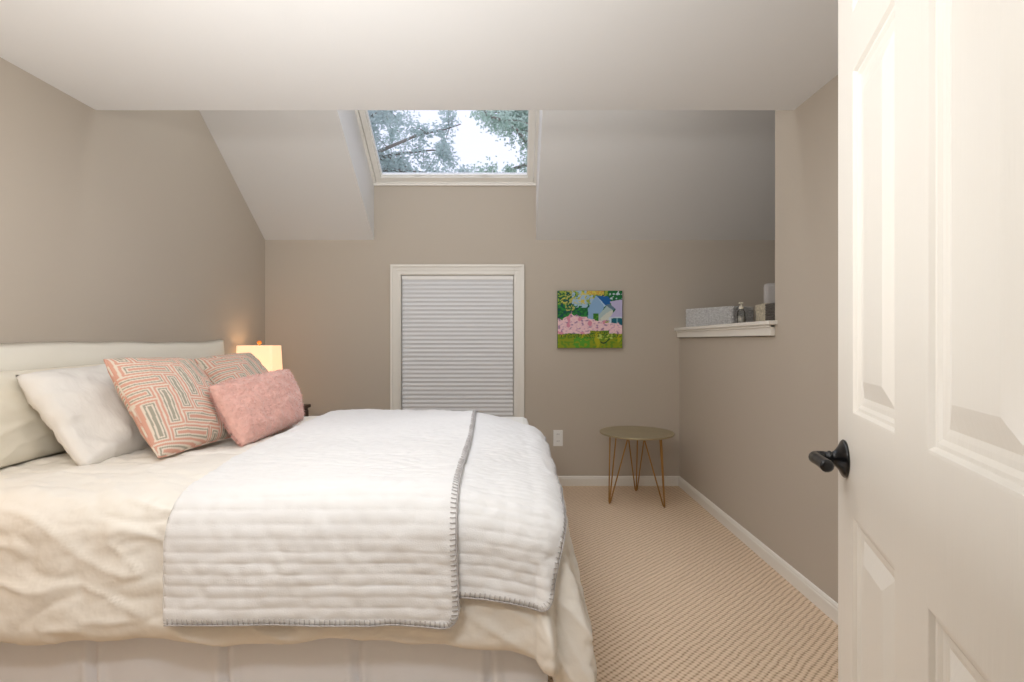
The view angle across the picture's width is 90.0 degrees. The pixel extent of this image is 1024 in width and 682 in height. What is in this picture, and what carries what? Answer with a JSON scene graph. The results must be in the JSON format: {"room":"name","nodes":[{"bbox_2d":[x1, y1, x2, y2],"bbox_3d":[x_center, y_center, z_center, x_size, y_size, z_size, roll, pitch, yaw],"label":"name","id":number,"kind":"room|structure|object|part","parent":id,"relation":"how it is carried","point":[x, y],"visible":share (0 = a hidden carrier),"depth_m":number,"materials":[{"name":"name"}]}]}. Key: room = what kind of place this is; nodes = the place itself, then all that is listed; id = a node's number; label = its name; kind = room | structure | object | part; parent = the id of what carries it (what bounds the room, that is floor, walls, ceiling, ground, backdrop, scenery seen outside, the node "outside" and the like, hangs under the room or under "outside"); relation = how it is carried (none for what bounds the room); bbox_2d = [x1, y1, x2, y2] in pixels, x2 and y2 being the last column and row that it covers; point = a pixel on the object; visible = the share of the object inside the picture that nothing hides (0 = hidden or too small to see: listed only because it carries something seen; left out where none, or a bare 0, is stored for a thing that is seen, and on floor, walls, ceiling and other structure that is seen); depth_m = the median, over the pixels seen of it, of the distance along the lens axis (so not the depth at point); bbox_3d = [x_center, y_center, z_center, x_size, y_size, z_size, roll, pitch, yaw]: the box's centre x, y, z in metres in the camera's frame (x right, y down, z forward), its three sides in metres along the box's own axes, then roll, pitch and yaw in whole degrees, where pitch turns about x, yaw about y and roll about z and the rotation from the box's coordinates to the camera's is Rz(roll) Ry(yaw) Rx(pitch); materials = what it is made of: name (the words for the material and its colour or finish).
{"room":"bedroom","nodes":[
{"label":"bedroom","id":0,"kind":"room"},
{"bbox_2d":[0,57,264,354],"bbox_3d":[-2.117,-0.648,2.192,0.117,3.704,4.150,0,0,0],"label":"wall","id":1,"kind":"structure","parent":0,"point":[116,225],"depth_m":2.67,"materials":[{"name":"beige paint"}]},
{"bbox_2d":[199,110,373,239],"bbox_3d":[-1.604,-1.783,3.317,0.908,1.883,1.900,0,0,0],"label":"ceiling","id":2,"kind":"structure","parent":0,"point":[300,174],"depth_m":3.75,"materials":[{"name":"white paint"}]},
{"bbox_2d":[0,0,837,109],"bbox_3d":[-0.331,-1.192,1.392,3.454,0.100,2.283,0,0,0],"label":"ceiling","id":3,"kind":"structure","parent":0,"point":[102,54],"depth_m":2.01,"materials":[{"name":"white paint"}]},
{"bbox_2d":[265,186,774,475],"bbox_3d":[0.346,-0.048,4.325,5.042,2.504,0.117,0,0,0],"label":"wall","id":4,"kind":"structure","parent":0,"point":[327,302],"depth_m":4.27,"materials":[{"name":"beige paint"}]},
{"bbox_2d":[390,264,523,416],"bbox_3d":[-0.454,0.096,4.310,1.114,1.465,0.130,0,0,0],"label":"window","id":5,"kind":"structure","parent":4,"relation":"in","point":[397,271],"depth_m":4.25,"materials":[{"name":"white paint"}]},
{"bbox_2d":[402,276,512,416],"bbox_3d":[-0.454,0.096,4.289,0.932,1.286,0.040,0,0,0],"label":"window shade","id":6,"kind":"object","parent":5,"relation":"attached to","point":[457,331],"visible":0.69,"depth_m":4.28,"materials":[{"name":"white fabric"}]},
{"bbox_3d":[-0.454,-0.529,4.285,0.932,0.035,0.032,0,0,0],"label":"head rail","id":7,"kind":"part","parent":6,"relation":"part of","materials":[{"name":"white plastic"}]},
{"bbox_3d":[-0.454,0.096,4.350,0.938,1.288,0.033,0,0,0],"label":"sash","id":8,"kind":"part","parent":5,"relation":"part of","materials":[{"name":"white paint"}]},
{"bbox_2d":[553,430,562,445],"bbox_3d":[0.383,0.808,4.262,0.078,0.133,0.010,0,0,0],"label":"wall outlet","id":9,"kind":"object","parent":4,"relation":"attached to","point":[557,434],"visible":1,"depth_m":4.26,"materials":[{"name":"white plastic"}]},
{"bbox_2d":[557,291,621,347],"bbox_3d":[0.645,-0.179,4.251,0.537,0.475,0.030,0,0,0],"label":"canvas painting","id":10,"kind":"object","parent":4,"relation":"attached to","point":[585,319],"visible":1,"depth_m":4.24,"materials":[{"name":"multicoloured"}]},
{"bbox_2d":[558,476,678,485],"bbox_3d":[-0.331,1.164,4.260,3.454,0.080,0.014,0,0,0],"label":"baseboard","id":11,"kind":"structure","parent":4,"relation":"attached to","point":[564,480],"depth_m":4.25,"materials":[{"name":"white paint"}]},
{"bbox_2d":[536,110,774,239],"bbox_3d":[1.475,-1.783,3.317,2.550,1.883,1.900,0,0,0],"label":"ceiling","id":12,"kind":"structure","parent":0,"point":[601,174],"depth_m":3.77,"materials":[{"name":"white paint"}]},
{"bbox_2d":[355,110,538,185],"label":"window","id":13,"kind":"structure","parent":12,"relation":"attached to","point":[379,178],"depth_m":4.22,"materials":[{"name":"white paint"}]},
{"bbox_3d":[-0.475,-1.306,4.263,1.350,0.029,0.025,0,0,0],"label":"sill","id":14,"kind":"part","parent":13,"relation":"part of","materials":[{"name":"white paint"}]},
{"bbox_2d":[548,486,837,681],"bbox_3d":[0.375,1.237,1.400,5.917,0.067,5.967,0,0,0],"label":"floor","id":15,"kind":"structure","parent":0,"point":[672,594],"depth_m":2.39,"materials":[{"name":"carpet"}]},
{"bbox_2d":[0,339,547,681],"bbox_3d":[-0.961,0.597,2.490,2.178,1.215,2.300,0,0,0],"label":"bed","id":16,"kind":"object","parent":15,"relation":"on","point":[135,659],"visible":0.09,"depth_m":1.63,"materials":[{"name":"white fabric"}]},
{"bbox_3d":[-2.018,0.472,2.490,0.066,0.965,2.300,0,0,0],"label":"headboard","id":17,"kind":"part","parent":16,"relation":"part of","materials":[{"name":"white fabric"}]},
{"bbox_2d":[0,416,596,681],"bbox_3d":[-0.868,0.849,2.539,2.267,0.796,2.171,0,0,0],"label":"duvet","id":18,"kind":"object","parent":16,"relation":"on","point":[81,547],"visible":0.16,"depth_m":1.53,"materials":[{"name":"white fabric"}]},
{"bbox_2d":[0,364,100,467],"bbox_3d":[-1.933,0.292,2.097,0.116,0.367,0.773,0,0,0],"label":"bed pillow","id":19,"kind":"object","parent":18,"relation":"on","point":[24,436],"visible":0.24,"depth_m":1.97,"materials":[{"name":"beige fabric"}]},
{"bbox_2d":[15,364,149,465],"bbox_3d":[-1.745,0.300,2.301,0.336,0.398,0.748,0,0,0],"label":"bed pillow","id":20,"kind":"object","parent":18,"relation":"on","point":[84,410],"visible":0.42,"depth_m":2.02,"materials":[{"name":"white fabric"}]},
{"bbox_2d":[103,357,231,457],"bbox_3d":[-1.488,0.268,2.269,0.327,0.395,0.466,0,0,12],"label":"patterned cushion","id":21,"kind":"object","parent":18,"relation":"on","point":[170,404],"visible":0.93,"depth_m":2.14,"materials":[{"name":"multicoloured fabric"}]},
{"bbox_2d":[194,353,267,384],"bbox_3d":[-1.530,0.264,2.967,0.335,0.383,0.453,0,0,7],"label":"patterned cushion","id":22,"kind":"object","parent":18,"relation":"on","point":[218,368],"visible":0.41,"depth_m":2.85,"materials":[{"name":"multicoloured fabric"}]},
{"bbox_2d":[208,369,304,446],"bbox_3d":[-1.238,0.319,2.566,0.224,0.341,0.557,0,0,12],"label":"cushion","id":23,"kind":"object","parent":18,"relation":"on","point":[251,408],"visible":1,"depth_m":2.44,"materials":[{"name":"pink fabric"}]},
{"bbox_2d":[162,409,566,629],"bbox_3d":[-0.470,0.630,2.540,1.410,0.435,2.174,0,0,0],"label":"throw blanket","id":24,"kind":"object","parent":18,"relation":"on","point":[353,517],"visible":1,"depth_m":1.52,"materials":[{"name":"white fabric"}]},
{"bbox_3d":[-0.937,0.685,2.545,2.093,0.358,1.810,0,0,0],"label":"mattress","id":25,"kind":"part","parent":16,"relation":"part of","materials":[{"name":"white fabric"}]},
{"bbox_2d":[303,404,310,415],"bbox_3d":[-1.806,0.850,3.837,0.488,0.708,0.392,0,0,0],"label":"nightstand","id":26,"kind":"object","parent":15,"relation":"on","point":[306,406],"visible":0.07,"depth_m":3.96,"materials":[{"name":"brown wood"}]},
{"bbox_2d":[236,340,282,371],"bbox_3d":[-1.900,0.246,3.850,0.284,0.500,0.190,0,0,0],"label":"table lamp","id":27,"kind":"object","parent":26,"relation":"on","point":[270,356],"visible":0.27,"depth_m":3.76,"materials":[{"name":"beige fabric"}]},
{"bbox_2d":[599,426,674,507],"bbox_3d":[0.940,0.944,3.864,0.552,0.519,0.552,0,0,0],"label":"side table","id":28,"kind":"object","parent":15,"relation":"on","point":[639,433],"visible":1,"depth_m":3.79,"materials":[{"name":"beige wood"}]},
{"bbox_3d":[0.779,0.951,3.779,0.149,0.504,0.131,0,0,23],"label":"leg","id":29,"kind":"part","parent":28,"relation":"part of","materials":[{"name":"gold metal"}]},
{"bbox_3d":[0.999,0.951,4.032,0.131,0.504,0.148,0,0,-21],"label":"leg","id":30,"kind":"part","parent":28,"relation":"part of","materials":[{"name":"gold metal"}]},
{"bbox_3d":[1.034,0.951,3.711,0.149,0.503,0.142,0,0,0],"label":"leg","id":31,"kind":"part","parent":28,"relation":"part of","materials":[{"name":"gold metal"}]},
{"bbox_2d":[808,0,1023,681],"bbox_3d":[0.521,0.162,0.685,0.165,2.060,0.803,0,0,26],"label":"door","id":32,"kind":"structure","parent":15,"relation":"on","point":[928,457],"depth_m":0.63,"materials":[{"name":"white paint"}]},
{"bbox_3d":[0.593,0.230,0.986,0.030,0.025,0.093,0,0,19],"label":"lever","id":33,"kind":"part","parent":32,"relation":"part of","materials":[{"name":"black metal"}]},
{"bbox_3d":[0.628,0.230,1.010,0.050,0.074,0.074,0,0,21],"label":"handle","id":34,"kind":"part","parent":32,"relation":"part of","materials":[{"name":"black metal"}]},
{"bbox_2d":[693,336,762,337],"bbox_3d":[2.190,-0.648,3.267,1.354,3.704,2.000,0,0,0],"label":"wall","id":35,"kind":"structure","parent":0,"point":[733,336],"depth_m":3.38,"materials":[{"name":"beige paint"}]},
{"bbox_2d":[686,306,753,326],"bbox_3d":[1.616,-0.183,4.006,0.260,0.149,0.449,0,0,-29],"label":"wicker basket","id":36,"kind":"object","parent":35,"relation":"on","point":[725,314],"visible":0.77,"depth_m":3.87,"materials":[{"name":"grey wicker"}]},
{"bbox_2d":[674,320,777,337],"bbox_3d":[1.435,-0.068,3.479,0.171,0.080,1.575,0,0,0],"label":"sill","id":37,"kind":"structure","parent":35,"relation":"attached to","point":[758,328],"depth_m":3.18,"materials":[{"name":"white paint"}]},
{"bbox_2d":[737,302,744,322],"bbox_3d":[1.497,-0.182,3.347,0.056,0.147,0.056,0,0,0],"label":"pump bottle","id":38,"kind":"object","parent":37,"relation":"on","point":[740,319],"visible":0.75,"depth_m":3.34,"materials":[{"name":"grey"}]},
{"bbox_2d":[755,303,767,320],"bbox_3d":[1.641,-0.171,3.238,0.139,0.125,0.192,0,0,10],"label":"storage box","id":39,"kind":"object","parent":37,"relation":"on","point":[760,309],"visible":0.34,"depth_m":3.23,"materials":[{"name":"paper"}]},
{"bbox_3d":[1.641,-0.215,3.238,0.139,0.037,0.192,0,0,10],"label":"lid","id":40,"kind":"part","parent":39,"relation":"part of","materials":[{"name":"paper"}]},
{"bbox_2d":[765,303,774,320],"bbox_3d":[1.654,-0.167,3.005,0.236,0.117,0.221,0,0,-7],"label":"wicker basket","id":41,"kind":"object","parent":37,"relation":"on","point":[770,307],"visible":0.16,"depth_m":3.04,"materials":[{"name":"grey wicker"}]},
{"bbox_2d":[764,283,774,302],"bbox_3d":[1.783,-0.246,3.374,0.224,0.275,0.058,0,0,15],"label":"case","id":42,"kind":"object","parent":41,"relation":"on","point":[769,288],"visible":0.2,"depth_m":3.37,"materials":[{"name":"grey"}]},
{"bbox_2d":[679,75,837,602],"bbox_3d":[1.454,-0.648,2.192,0.117,3.704,4.150,0,0,0],"label":"wall","id":43,"kind":"structure","parent":0,"point":[753,411],"depth_m":2.59,"materials":[{"name":"beige paint"}]},
{"bbox_2d":[678,476,837,624],"bbox_3d":[1.389,1.164,2.258,0.014,0.080,4.017,0,0,0],"label":"baseboard","id":44,"kind":"structure","parent":43,"relation":"attached to","point":[826,604],"depth_m":2.74,"materials":[{"name":"white paint"}]},
{"label":"outside","id":45,"kind":"structure","parent":0,"visible":0},
{"bbox_3d":[0.000,3.854,33.000,80.000,0.100,54.000,0,0,0],"label":"ground","id":46,"kind":"structure","parent":45,"visible":0},
{"bbox_2d":[368,110,477,172],"bbox_3d":[-3.327,-2.064,12.366,9.204,11.748,8.961,0,0,-18],"label":"tree","id":47,"kind":"object","parent":46,"relation":"on","point":[393,162],"visible":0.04,"depth_m":11.51,"materials":[{"name":"green plant"}]},
{"bbox_2d":[465,110,527,172],"bbox_3d":[1.467,-2.216,12.863,7.962,12.053,7.524,0,0,40],"label":"tree","id":48,"kind":"object","parent":46,"relation":"on","point":[510,121],"visible":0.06,"depth_m":12.64,"materials":[{"name":"green plant"}]}
]}

